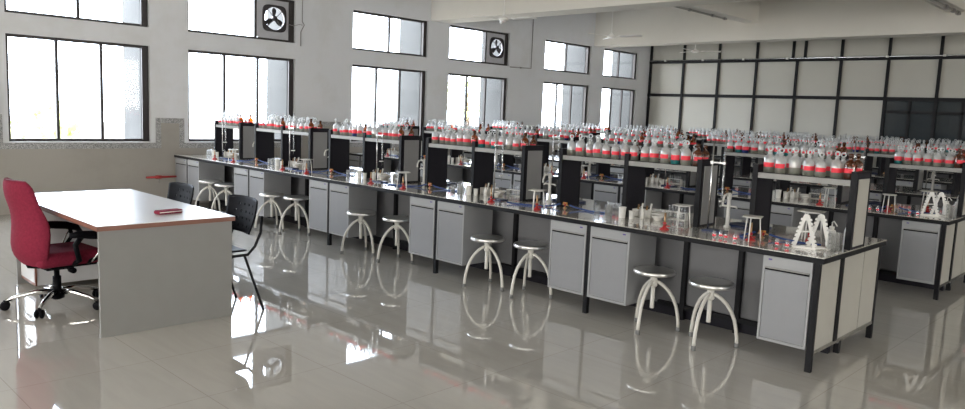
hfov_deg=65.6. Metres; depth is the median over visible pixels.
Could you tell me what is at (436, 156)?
rack
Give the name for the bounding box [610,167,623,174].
base cabinet
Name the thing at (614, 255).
base cabinet
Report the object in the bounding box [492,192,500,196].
porcelain bowl
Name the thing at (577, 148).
bottle
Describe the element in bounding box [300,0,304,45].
cable
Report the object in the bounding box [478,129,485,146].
bottle
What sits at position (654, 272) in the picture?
stool
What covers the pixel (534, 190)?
tripod stand
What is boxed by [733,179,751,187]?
base cabinet
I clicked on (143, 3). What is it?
window
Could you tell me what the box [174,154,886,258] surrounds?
countertop
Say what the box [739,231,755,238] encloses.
gas hose
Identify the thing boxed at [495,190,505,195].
porcelain bowl
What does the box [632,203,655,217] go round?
tray
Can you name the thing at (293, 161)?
tray
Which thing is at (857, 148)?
bottle
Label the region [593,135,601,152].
bottle
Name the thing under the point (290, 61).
window
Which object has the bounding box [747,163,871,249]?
rack
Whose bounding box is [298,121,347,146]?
trim
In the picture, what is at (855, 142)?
stand
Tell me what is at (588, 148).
bottle
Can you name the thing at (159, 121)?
trim
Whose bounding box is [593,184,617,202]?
base cabinet
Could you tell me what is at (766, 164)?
bottle
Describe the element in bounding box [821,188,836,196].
base cabinet
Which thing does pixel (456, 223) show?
base cabinet
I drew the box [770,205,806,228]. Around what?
base cabinet
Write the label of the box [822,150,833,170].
bottle
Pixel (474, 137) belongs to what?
bottle
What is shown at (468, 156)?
base cabinet
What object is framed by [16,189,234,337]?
office desk
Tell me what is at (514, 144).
bottle
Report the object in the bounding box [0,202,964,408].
floor
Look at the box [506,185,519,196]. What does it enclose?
test tube rack
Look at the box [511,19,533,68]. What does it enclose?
conduit
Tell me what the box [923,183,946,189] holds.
base cabinet
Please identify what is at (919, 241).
base cabinet
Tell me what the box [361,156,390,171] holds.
base cabinet
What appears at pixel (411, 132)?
bottle
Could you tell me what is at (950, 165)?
bottle
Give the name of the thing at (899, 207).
gas hose
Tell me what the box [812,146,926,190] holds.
rack
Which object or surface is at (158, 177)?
gas pipe
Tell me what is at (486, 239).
stool
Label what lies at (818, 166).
bottle
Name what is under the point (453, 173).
base cabinet
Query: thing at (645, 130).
rack
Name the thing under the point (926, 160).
bottle
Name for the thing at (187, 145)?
trim
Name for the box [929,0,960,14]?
light fixture
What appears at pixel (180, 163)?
base cabinet
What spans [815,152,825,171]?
bottle
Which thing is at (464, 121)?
stand
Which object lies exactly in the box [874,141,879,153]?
bottle
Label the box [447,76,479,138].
tree
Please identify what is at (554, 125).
stand
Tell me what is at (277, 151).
trim
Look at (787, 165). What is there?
bottle
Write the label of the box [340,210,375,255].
stool
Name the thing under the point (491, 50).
exhaust fan
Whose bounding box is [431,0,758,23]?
beam
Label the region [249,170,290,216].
base cabinet
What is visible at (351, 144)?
trim
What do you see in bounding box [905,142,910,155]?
bottle
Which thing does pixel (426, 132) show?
rack
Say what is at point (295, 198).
stool
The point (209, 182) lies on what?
stool
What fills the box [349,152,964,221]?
countertop
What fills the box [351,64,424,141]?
window
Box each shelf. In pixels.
[331,134,362,136]
[366,137,398,140]
[432,143,471,146]
[478,147,520,150]
[569,154,623,159]
[629,160,696,166]
[651,146,684,148]
[728,151,778,155]
[761,171,849,179]
[791,155,838,159]
[872,153,911,155]
[890,163,961,168]
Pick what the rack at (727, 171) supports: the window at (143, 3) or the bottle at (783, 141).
the bottle at (783, 141)
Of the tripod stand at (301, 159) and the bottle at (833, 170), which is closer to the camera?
the bottle at (833, 170)
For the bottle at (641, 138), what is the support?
on the rack at (601, 168)
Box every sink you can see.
[551,198,585,203]
[729,222,771,229]
[869,201,880,205]
[929,189,950,192]
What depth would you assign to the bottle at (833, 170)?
6.08 m
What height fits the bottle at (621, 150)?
0.233 m
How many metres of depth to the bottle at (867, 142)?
12.67 m
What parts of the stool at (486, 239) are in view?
leg, seat, leg, leg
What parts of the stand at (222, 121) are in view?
rod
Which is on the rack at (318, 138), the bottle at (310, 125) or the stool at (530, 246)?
the bottle at (310, 125)
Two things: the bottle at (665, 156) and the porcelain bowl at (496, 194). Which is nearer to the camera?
the bottle at (665, 156)
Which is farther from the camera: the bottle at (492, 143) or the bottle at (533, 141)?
the bottle at (492, 143)
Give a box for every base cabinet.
[175,157,186,190]
[187,159,224,200]
[234,167,247,208]
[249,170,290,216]
[309,180,327,231]
[329,183,376,237]
[349,155,359,167]
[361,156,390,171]
[409,196,434,258]
[420,163,422,176]
[436,201,492,265]
[447,167,462,181]
[464,153,471,158]
[493,172,511,188]
[513,174,548,193]
[547,220,586,294]
[548,161,558,167]
[587,226,656,305]
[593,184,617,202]
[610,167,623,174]
[620,187,661,208]
[724,199,749,220]
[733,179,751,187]
[756,255,813,349]
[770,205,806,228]
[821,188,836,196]
[869,193,881,201]
[896,181,912,186]
[896,220,940,284]
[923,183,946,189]
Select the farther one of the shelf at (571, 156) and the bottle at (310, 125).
the bottle at (310, 125)
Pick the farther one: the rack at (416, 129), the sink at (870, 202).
the rack at (416, 129)
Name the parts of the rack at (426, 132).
panel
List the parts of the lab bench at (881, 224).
knee panel, knee panel, leg, leg, leg, knee panel, leg, knee panel, leg, rail, leg, panel, leg, rail, post, panel, panel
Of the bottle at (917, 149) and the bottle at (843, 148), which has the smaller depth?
the bottle at (917, 149)
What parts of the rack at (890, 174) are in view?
panel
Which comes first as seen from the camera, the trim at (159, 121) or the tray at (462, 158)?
the trim at (159, 121)
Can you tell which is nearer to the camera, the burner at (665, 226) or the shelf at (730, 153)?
the burner at (665, 226)
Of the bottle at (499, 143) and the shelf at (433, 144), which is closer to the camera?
the bottle at (499, 143)
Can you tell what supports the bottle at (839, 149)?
on the rack at (727, 171)
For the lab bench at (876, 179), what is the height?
0.900 m
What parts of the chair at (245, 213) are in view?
leg, seat, backrest, frame, leg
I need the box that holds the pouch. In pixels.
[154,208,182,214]
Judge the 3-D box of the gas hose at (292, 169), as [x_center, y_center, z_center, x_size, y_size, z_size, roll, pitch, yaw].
[-2.523,-0.504,10.973,0.588,0.053,0.056,4,7,14]
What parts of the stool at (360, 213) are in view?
leg, seat, leg, leg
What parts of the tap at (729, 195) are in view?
spout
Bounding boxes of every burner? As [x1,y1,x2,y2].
[367,172,373,183]
[400,177,405,188]
[660,213,669,229]
[816,193,823,204]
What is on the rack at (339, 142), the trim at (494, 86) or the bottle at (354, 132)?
the bottle at (354, 132)
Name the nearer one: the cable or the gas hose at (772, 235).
the gas hose at (772, 235)
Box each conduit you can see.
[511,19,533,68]
[650,54,964,61]
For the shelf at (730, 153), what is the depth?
10.41 m
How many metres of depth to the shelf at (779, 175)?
6.32 m
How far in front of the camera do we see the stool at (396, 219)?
9.16 m
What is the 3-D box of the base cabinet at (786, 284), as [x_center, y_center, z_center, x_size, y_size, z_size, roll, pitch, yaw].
[2.502,0.743,5.984,0.383,0.678,0.466,9,10,44]
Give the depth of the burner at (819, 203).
9.31 m
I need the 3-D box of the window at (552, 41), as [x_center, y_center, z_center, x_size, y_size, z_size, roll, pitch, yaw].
[2.365,-4.128,21.070,0.100,0.822,2.095,9,10,44]
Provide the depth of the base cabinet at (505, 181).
12.84 m
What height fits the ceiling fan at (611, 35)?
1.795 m
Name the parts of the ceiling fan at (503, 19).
motor, blade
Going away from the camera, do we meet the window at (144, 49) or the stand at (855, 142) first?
the stand at (855, 142)
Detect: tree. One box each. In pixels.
[11,98,86,137]
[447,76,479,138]
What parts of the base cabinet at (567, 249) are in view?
door, handle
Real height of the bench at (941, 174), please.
0.900 m
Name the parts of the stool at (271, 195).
leg, seat, leg, leg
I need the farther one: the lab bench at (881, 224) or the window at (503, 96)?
the window at (503, 96)
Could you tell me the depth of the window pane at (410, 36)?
17.61 m
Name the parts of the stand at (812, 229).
frame, tie rod, frame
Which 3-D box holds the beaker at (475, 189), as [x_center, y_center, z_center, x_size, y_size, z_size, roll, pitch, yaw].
[-0.080,-0.145,8.785,0.061,0.080,0.060,9,10,44]
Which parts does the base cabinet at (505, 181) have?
door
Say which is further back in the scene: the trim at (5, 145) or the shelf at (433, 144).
the trim at (5, 145)
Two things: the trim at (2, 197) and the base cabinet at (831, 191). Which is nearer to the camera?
the trim at (2, 197)
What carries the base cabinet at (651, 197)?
attached to the lab bench at (881, 224)
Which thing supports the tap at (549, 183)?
on the lab bench at (845, 282)
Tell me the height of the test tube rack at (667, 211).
0.131 m
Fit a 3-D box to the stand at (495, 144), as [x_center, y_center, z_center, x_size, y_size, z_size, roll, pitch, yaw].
[0.192,-0.466,8.367,0.200,0.840,0.120,9,10,44]
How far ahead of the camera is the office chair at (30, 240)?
6.37 m
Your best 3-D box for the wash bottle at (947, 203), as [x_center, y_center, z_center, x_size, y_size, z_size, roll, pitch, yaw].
[5.412,0.019,8.728,0.078,0.219,0.099,5,8,22]
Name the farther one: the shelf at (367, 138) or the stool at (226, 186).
the stool at (226, 186)
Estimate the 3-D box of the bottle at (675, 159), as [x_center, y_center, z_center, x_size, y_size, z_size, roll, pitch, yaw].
[1.839,-0.493,7.111,0.088,0.219,0.090,-2,8,-30]
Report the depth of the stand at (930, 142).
11.77 m
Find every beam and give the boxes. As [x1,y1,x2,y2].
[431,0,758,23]
[594,0,964,47]
[680,0,759,22]
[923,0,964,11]
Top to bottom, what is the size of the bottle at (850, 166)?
0.207 m
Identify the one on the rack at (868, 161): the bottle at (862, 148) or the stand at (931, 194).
the bottle at (862, 148)
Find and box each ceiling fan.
[471,0,536,23]
[588,11,641,38]
[680,44,720,52]
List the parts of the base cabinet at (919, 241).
door, handle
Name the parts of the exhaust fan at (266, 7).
blade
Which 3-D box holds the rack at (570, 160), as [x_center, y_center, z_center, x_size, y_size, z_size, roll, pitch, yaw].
[1.522,-0.204,7.575,1.665,0.625,0.342,9,10,44]
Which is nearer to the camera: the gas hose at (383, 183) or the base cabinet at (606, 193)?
the gas hose at (383, 183)
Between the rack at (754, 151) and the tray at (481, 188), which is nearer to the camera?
the tray at (481, 188)
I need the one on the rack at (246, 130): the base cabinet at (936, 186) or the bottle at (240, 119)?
the bottle at (240, 119)
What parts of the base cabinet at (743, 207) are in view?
door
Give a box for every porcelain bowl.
[381,174,391,178]
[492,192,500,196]
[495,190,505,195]
[651,212,666,215]
[651,215,663,220]
[801,195,810,199]
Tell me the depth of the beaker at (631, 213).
7.29 m
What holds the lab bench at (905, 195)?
on the floor
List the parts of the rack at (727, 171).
panel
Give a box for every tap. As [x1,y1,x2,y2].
[417,159,424,183]
[542,173,555,201]
[719,193,737,227]
[927,171,938,189]
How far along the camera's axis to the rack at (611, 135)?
15.48 m
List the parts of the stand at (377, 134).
rod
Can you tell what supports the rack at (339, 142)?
on the lab bench at (845, 282)
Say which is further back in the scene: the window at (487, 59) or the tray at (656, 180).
the window at (487, 59)
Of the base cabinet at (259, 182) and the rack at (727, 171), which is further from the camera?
the base cabinet at (259, 182)
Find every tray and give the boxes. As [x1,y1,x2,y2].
[291,157,301,165]
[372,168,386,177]
[456,154,466,161]
[480,183,498,194]
[480,187,498,194]
[544,163,550,170]
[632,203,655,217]
[646,174,660,182]
[646,177,660,182]
[783,187,800,197]
[783,191,800,197]
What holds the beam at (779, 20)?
attached to the ceiling
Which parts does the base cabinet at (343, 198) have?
door, handle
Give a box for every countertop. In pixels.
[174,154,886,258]
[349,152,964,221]
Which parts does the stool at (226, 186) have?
leg, seat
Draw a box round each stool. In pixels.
[195,179,221,211]
[211,183,233,209]
[254,192,284,231]
[278,195,309,235]
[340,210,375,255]
[376,215,413,263]
[462,234,503,290]
[509,241,552,298]
[633,265,679,334]
[688,277,738,350]
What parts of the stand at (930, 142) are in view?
rod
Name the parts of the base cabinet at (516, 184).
door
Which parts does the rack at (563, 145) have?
panel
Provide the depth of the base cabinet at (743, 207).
9.91 m
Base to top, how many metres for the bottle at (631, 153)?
0.219 m
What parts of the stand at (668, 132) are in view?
rod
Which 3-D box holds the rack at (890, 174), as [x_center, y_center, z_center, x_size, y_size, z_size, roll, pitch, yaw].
[5.342,-0.223,9.010,0.860,0.625,0.342,9,10,44]
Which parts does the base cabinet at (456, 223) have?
door, handle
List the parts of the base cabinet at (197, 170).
door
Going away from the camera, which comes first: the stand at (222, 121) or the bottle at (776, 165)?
the bottle at (776, 165)
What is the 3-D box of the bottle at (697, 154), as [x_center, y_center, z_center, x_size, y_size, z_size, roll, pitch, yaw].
[1.996,-0.460,6.946,0.089,0.207,0.088,6,8,27]
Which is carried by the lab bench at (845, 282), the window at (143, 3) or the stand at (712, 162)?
the stand at (712, 162)
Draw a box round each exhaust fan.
[262,4,285,32]
[489,37,503,57]
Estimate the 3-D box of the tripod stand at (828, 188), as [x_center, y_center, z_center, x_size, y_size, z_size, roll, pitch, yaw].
[4.406,-0.113,9.512,0.152,0.208,0.157,7,8,32]
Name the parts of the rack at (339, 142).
panel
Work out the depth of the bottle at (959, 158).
8.65 m
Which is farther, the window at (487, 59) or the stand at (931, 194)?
the window at (487, 59)
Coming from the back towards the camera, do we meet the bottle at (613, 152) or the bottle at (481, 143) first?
the bottle at (481, 143)
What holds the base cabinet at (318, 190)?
attached to the lab bench at (845, 282)
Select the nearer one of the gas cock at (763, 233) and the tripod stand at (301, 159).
the gas cock at (763, 233)
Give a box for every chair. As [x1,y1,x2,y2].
[0,177,98,318]
[167,182,198,206]
[226,194,263,309]
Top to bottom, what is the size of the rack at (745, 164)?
0.625 m
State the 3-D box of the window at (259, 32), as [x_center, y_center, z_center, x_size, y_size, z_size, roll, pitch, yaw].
[-4.500,-3.542,14.043,0.100,0.822,2.172,9,10,44]
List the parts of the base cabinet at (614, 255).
door, handle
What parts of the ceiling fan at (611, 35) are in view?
motor, blade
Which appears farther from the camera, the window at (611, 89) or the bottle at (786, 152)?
the window at (611, 89)
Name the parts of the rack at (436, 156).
panel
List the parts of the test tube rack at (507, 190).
frame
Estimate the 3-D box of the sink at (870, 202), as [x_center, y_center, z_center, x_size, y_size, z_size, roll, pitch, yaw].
[5.087,-0.016,9.701,0.400,0.024,0.270,9,10,44]
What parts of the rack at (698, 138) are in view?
panel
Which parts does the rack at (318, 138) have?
panel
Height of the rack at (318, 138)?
0.625 m
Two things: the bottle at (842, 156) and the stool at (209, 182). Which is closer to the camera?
the bottle at (842, 156)
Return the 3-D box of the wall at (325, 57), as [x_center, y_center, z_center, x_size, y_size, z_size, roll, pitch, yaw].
[-4.265,-2.797,14.454,0.230,5.400,27.894,9,10,44]
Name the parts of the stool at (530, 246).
leg, leg, seat, leg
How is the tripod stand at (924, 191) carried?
on the lab bench at (881, 224)
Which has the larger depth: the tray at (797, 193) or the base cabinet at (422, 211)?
the tray at (797, 193)
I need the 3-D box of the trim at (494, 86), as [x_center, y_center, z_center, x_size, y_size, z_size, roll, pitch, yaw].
[0.346,-3.165,19.782,0.778,6.200,0.380,9,10,44]
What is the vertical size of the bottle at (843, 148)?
0.219 m
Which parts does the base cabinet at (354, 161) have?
door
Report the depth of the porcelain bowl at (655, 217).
7.23 m
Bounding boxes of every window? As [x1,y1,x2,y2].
[4,0,147,26]
[5,33,148,140]
[188,0,293,42]
[188,50,293,140]
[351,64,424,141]
[353,10,426,56]
[448,73,506,141]
[449,25,508,65]
[544,40,589,74]
[544,82,587,138]
[602,87,634,141]
[603,49,636,79]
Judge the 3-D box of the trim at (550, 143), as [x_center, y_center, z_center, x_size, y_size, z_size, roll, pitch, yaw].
[2.309,-1.720,21.325,0.074,0.095,2.265,9,10,44]
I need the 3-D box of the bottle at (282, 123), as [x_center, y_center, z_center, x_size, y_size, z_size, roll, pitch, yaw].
[-3.183,-1.287,11.929,0.083,0.195,0.084,-4,9,-41]
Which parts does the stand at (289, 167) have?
rod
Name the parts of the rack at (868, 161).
panel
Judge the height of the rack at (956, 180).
0.625 m
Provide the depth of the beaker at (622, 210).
7.33 m
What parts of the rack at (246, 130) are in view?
panel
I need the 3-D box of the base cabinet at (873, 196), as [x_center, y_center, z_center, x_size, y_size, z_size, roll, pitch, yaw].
[6.297,0.129,12.211,0.435,0.678,0.466,9,10,44]
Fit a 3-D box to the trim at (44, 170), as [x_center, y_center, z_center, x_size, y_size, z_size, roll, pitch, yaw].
[-6.533,-0.414,12.324,0.010,1.011,2.313,9,10,44]
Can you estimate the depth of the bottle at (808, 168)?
6.23 m
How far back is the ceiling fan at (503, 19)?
14.21 m
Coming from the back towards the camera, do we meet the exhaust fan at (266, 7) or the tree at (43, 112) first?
the tree at (43, 112)
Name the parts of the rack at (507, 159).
panel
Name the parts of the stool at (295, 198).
leg, seat, leg, leg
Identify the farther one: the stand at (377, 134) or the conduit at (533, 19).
the conduit at (533, 19)
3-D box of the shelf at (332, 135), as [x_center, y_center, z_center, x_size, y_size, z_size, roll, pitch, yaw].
[-1.819,-0.976,10.775,0.777,0.025,0.310,9,10,44]
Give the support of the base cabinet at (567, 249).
attached to the lab bench at (845, 282)
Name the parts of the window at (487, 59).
sheet panel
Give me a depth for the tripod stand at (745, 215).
6.24 m
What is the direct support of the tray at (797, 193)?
on the lab bench at (881, 224)
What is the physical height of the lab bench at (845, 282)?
1.050 m
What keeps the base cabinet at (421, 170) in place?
attached to the lab bench at (881, 224)
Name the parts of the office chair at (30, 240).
backrest, leg, leg, leg, armrest, seat, lever, leg, leg, armrest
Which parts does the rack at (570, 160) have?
panel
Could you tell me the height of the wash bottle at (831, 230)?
0.219 m
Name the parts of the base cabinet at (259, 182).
door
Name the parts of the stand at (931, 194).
frame, frame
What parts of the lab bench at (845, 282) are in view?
knee panel, knee panel, leg, leg, rail, leg, knee panel, leg, bunsen burner, leg, rail, knee panel, spine panel, bunsen burner, leg, leg, rail, knee panel, leg, bunsen burner, leg, panel, leg, post, rail, panel, panel, leg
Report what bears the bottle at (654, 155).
on the rack at (570, 160)
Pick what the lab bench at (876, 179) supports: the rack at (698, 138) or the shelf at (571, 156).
the rack at (698, 138)
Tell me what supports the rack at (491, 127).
on the lab bench at (905, 195)
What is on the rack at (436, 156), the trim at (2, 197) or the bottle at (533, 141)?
the bottle at (533, 141)
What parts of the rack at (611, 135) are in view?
panel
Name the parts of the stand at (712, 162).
rod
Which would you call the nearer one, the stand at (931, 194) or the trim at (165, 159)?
the stand at (931, 194)
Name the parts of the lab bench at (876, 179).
knee panel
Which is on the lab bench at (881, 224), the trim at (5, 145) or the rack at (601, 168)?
the rack at (601, 168)
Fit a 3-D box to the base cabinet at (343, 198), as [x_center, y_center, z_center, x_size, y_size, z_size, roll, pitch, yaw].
[-1.744,0.060,10.075,0.435,0.678,0.466,9,10,44]
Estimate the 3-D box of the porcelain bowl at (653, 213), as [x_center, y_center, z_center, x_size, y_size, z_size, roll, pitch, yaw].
[1.739,0.112,7.394,0.150,0.060,0.148,9,10,44]
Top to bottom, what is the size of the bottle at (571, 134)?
0.219 m
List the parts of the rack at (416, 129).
panel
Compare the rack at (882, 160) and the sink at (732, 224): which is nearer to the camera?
the sink at (732, 224)
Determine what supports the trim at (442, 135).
attached to the wall at (325, 57)
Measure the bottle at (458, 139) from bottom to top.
0.233 m
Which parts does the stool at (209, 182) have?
leg, seat, leg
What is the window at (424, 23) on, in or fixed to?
in the wall at (325, 57)
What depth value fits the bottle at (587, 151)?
7.80 m
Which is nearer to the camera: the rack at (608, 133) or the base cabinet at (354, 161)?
the base cabinet at (354, 161)
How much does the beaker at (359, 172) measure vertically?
0.108 m
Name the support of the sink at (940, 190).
on the lab bench at (905, 195)
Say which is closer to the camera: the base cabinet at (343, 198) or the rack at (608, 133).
the base cabinet at (343, 198)
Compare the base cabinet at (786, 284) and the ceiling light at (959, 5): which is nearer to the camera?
the base cabinet at (786, 284)
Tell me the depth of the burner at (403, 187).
9.17 m
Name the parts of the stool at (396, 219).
leg, seat, leg, leg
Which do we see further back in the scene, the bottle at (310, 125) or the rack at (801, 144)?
the rack at (801, 144)
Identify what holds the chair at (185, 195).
on the floor
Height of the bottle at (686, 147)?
0.207 m
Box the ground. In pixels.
[11,121,559,138]
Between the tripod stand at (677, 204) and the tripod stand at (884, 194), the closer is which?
the tripod stand at (677, 204)
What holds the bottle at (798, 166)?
on the rack at (763, 177)
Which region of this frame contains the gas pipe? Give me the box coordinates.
[146,175,176,182]
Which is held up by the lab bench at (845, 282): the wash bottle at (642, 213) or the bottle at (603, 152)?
the wash bottle at (642, 213)
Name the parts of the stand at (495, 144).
rod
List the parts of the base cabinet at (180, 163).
door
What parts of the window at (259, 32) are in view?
sheet panel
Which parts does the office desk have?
panel, drawer, panel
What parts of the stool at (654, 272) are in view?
leg, leg, seat, leg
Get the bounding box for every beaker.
[275,159,279,165]
[357,170,361,177]
[466,185,471,194]
[474,188,477,195]
[619,206,626,217]
[629,210,634,218]
[775,189,781,197]
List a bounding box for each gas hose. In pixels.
[292,169,328,171]
[383,183,426,186]
[433,185,458,191]
[507,201,560,206]
[569,205,604,213]
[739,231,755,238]
[769,233,820,245]
[899,207,934,213]
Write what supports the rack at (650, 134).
on the lab bench at (876, 179)
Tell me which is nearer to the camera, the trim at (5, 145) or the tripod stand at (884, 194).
the tripod stand at (884, 194)
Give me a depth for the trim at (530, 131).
20.16 m
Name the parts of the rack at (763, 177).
panel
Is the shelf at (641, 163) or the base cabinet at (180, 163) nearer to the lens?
the shelf at (641, 163)
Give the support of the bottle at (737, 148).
on the rack at (727, 171)
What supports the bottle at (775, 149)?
on the rack at (727, 171)
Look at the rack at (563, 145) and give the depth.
16.84 m
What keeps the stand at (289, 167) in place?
on the lab bench at (845, 282)
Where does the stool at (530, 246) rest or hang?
on the floor
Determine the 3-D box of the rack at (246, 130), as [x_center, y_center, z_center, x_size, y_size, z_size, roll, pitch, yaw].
[-4.357,-1.150,13.239,0.950,0.625,0.342,9,10,44]
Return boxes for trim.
[0,114,2,148]
[0,149,5,214]
[3,143,155,148]
[3,148,156,214]
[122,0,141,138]
[155,118,184,147]
[156,123,183,197]
[184,147,280,202]
[185,143,280,147]
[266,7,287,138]
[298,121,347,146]
[301,126,344,160]
[350,143,398,146]
[350,147,398,151]
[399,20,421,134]
[428,124,443,136]
[478,32,501,130]
[510,126,539,129]
[511,129,532,148]
[549,142,587,145]
[549,146,587,154]
[560,45,585,138]
[610,52,632,132]
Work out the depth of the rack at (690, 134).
22.15 m
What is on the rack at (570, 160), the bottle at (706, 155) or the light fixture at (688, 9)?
the bottle at (706, 155)
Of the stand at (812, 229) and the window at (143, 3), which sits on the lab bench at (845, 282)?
the stand at (812, 229)
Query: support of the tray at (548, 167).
on the lab bench at (881, 224)
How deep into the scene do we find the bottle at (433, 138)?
9.41 m
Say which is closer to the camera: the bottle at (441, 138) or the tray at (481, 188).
the tray at (481, 188)
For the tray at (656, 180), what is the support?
on the lab bench at (881, 224)
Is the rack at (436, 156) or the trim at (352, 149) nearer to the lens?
the rack at (436, 156)
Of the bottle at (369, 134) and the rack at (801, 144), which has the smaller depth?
the bottle at (369, 134)
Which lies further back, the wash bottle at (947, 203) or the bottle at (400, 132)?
the bottle at (400, 132)
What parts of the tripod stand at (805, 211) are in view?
leg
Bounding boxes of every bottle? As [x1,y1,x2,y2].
[238,114,243,125]
[248,114,252,122]
[280,118,284,129]
[308,119,313,131]
[352,120,358,135]
[366,122,372,137]
[398,125,403,139]
[409,127,413,135]
[432,126,438,139]
[439,126,446,139]
[457,126,462,141]
[463,127,470,141]
[471,130,477,145]
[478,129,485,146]
[491,132,497,147]
[498,130,504,144]
[512,132,518,146]
[521,132,528,150]
[530,135,536,144]
[567,134,575,149]
[575,134,584,150]
[586,134,594,149]
[586,138,593,152]
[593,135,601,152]
[602,138,610,153]
[611,138,619,154]
[619,136,628,158]
[621,139,628,155]
[630,138,638,155]
[630,139,639,152]
[638,132,644,145]
[639,206,644,218]
[640,139,648,156]
[649,138,658,157]
[660,139,670,158]
[671,141,680,163]
[681,140,691,159]
[684,135,690,148]
[691,134,696,143]
[692,144,702,165]
[702,145,709,158]
[727,136,733,148]
[735,136,742,152]
[742,137,748,152]
[763,145,775,166]
[772,145,783,165]
[774,138,780,154]
[775,148,786,167]
[780,140,786,150]
[784,139,790,155]
[784,148,794,167]
[789,147,800,167]
[797,150,807,168]
[803,149,814,170]
[809,148,820,169]
[813,141,820,156]
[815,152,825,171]
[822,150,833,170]
[825,221,837,247]
[830,151,842,172]
[834,143,842,159]
[837,152,846,172]
[841,142,847,154]
[843,154,855,179]
[853,138,859,151]
[854,153,863,170]
[860,139,866,152]
[864,140,869,148]
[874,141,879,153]
[894,145,902,163]
[904,146,912,160]
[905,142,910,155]
[913,143,919,155]
[913,147,921,160]
[917,145,925,160]
[923,147,931,161]
[933,148,942,162]
[937,148,945,162]
[942,197,951,215]
[945,148,953,163]
[948,149,955,166]
[953,149,963,167]
[953,195,958,214]
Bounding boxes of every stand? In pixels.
[219,111,230,158]
[285,116,298,168]
[301,159,313,173]
[372,121,387,182]
[396,171,410,188]
[462,121,470,163]
[488,128,507,200]
[529,189,545,209]
[548,125,560,173]
[581,165,590,178]
[661,132,676,186]
[673,203,692,227]
[701,138,727,233]
[742,214,763,241]
[791,214,831,249]
[797,209,826,241]
[823,187,835,203]
[846,142,865,205]
[882,193,896,211]
[920,190,939,211]
[920,192,948,216]
[923,142,939,193]
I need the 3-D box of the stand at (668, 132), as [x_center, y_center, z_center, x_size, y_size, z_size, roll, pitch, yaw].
[2.766,-0.685,11.002,0.200,0.840,0.120,9,10,44]
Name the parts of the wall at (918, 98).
post, post, post, post, post, post, post, post, post, post, post, rail, rail, post, post, post, post, dark pane, rail, post, post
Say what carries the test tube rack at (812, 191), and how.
on the lab bench at (881, 224)
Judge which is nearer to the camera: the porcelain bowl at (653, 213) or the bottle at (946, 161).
the porcelain bowl at (653, 213)
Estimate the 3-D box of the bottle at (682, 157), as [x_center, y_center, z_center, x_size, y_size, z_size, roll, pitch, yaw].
[1.912,-0.486,7.024,0.095,0.233,0.094,9,10,44]
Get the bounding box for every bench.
[174,154,886,372]
[349,152,964,299]
[464,151,958,208]
[555,150,952,189]
[639,149,952,178]
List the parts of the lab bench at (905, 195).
knee panel, knee panel, knee panel, knee panel, leg, knee panel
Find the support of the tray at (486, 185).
on the lab bench at (845, 282)
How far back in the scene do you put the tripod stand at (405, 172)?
9.16 m
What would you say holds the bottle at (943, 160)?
on the rack at (890, 174)
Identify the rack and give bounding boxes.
[214,120,258,158]
[254,124,329,169]
[328,130,420,182]
[378,124,419,152]
[421,127,493,160]
[424,138,544,200]
[489,126,526,148]
[499,132,585,173]
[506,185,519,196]
[533,129,600,155]
[556,148,719,226]
[580,128,613,150]
[595,139,701,186]
[610,134,686,162]
[621,131,675,154]
[645,130,674,151]
[666,207,688,220]
[668,178,682,184]
[686,132,743,156]
[695,135,764,163]
[701,139,793,174]
[718,147,853,203]
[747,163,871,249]
[753,137,819,157]
[779,140,861,160]
[809,191,826,199]
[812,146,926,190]
[832,140,907,168]
[878,145,957,178]
[881,157,964,216]
[951,154,961,194]
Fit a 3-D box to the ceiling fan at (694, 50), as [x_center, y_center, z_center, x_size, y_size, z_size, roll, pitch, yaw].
[6.073,-5.079,20.607,1.073,1.795,1.231,4,7,10]
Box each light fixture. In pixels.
[676,6,726,19]
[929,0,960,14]
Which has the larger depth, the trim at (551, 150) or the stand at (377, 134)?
the trim at (551, 150)
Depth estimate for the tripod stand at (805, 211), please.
6.33 m
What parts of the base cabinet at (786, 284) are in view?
door, handle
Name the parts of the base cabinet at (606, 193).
door, handle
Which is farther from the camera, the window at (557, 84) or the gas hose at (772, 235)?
the window at (557, 84)
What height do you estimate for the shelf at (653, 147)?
0.025 m
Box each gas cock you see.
[562,202,568,208]
[758,230,767,237]
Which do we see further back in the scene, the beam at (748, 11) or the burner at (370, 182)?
the beam at (748, 11)
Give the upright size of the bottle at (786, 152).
0.219 m
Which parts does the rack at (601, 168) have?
panel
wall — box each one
[0,0,650,142]
[645,35,964,165]
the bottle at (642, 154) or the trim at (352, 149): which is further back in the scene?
the trim at (352, 149)
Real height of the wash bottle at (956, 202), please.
0.239 m
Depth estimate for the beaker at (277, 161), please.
11.76 m
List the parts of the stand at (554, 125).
rod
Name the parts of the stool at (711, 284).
leg, leg, seat, leg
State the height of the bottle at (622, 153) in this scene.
0.206 m
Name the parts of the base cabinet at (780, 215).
door, handle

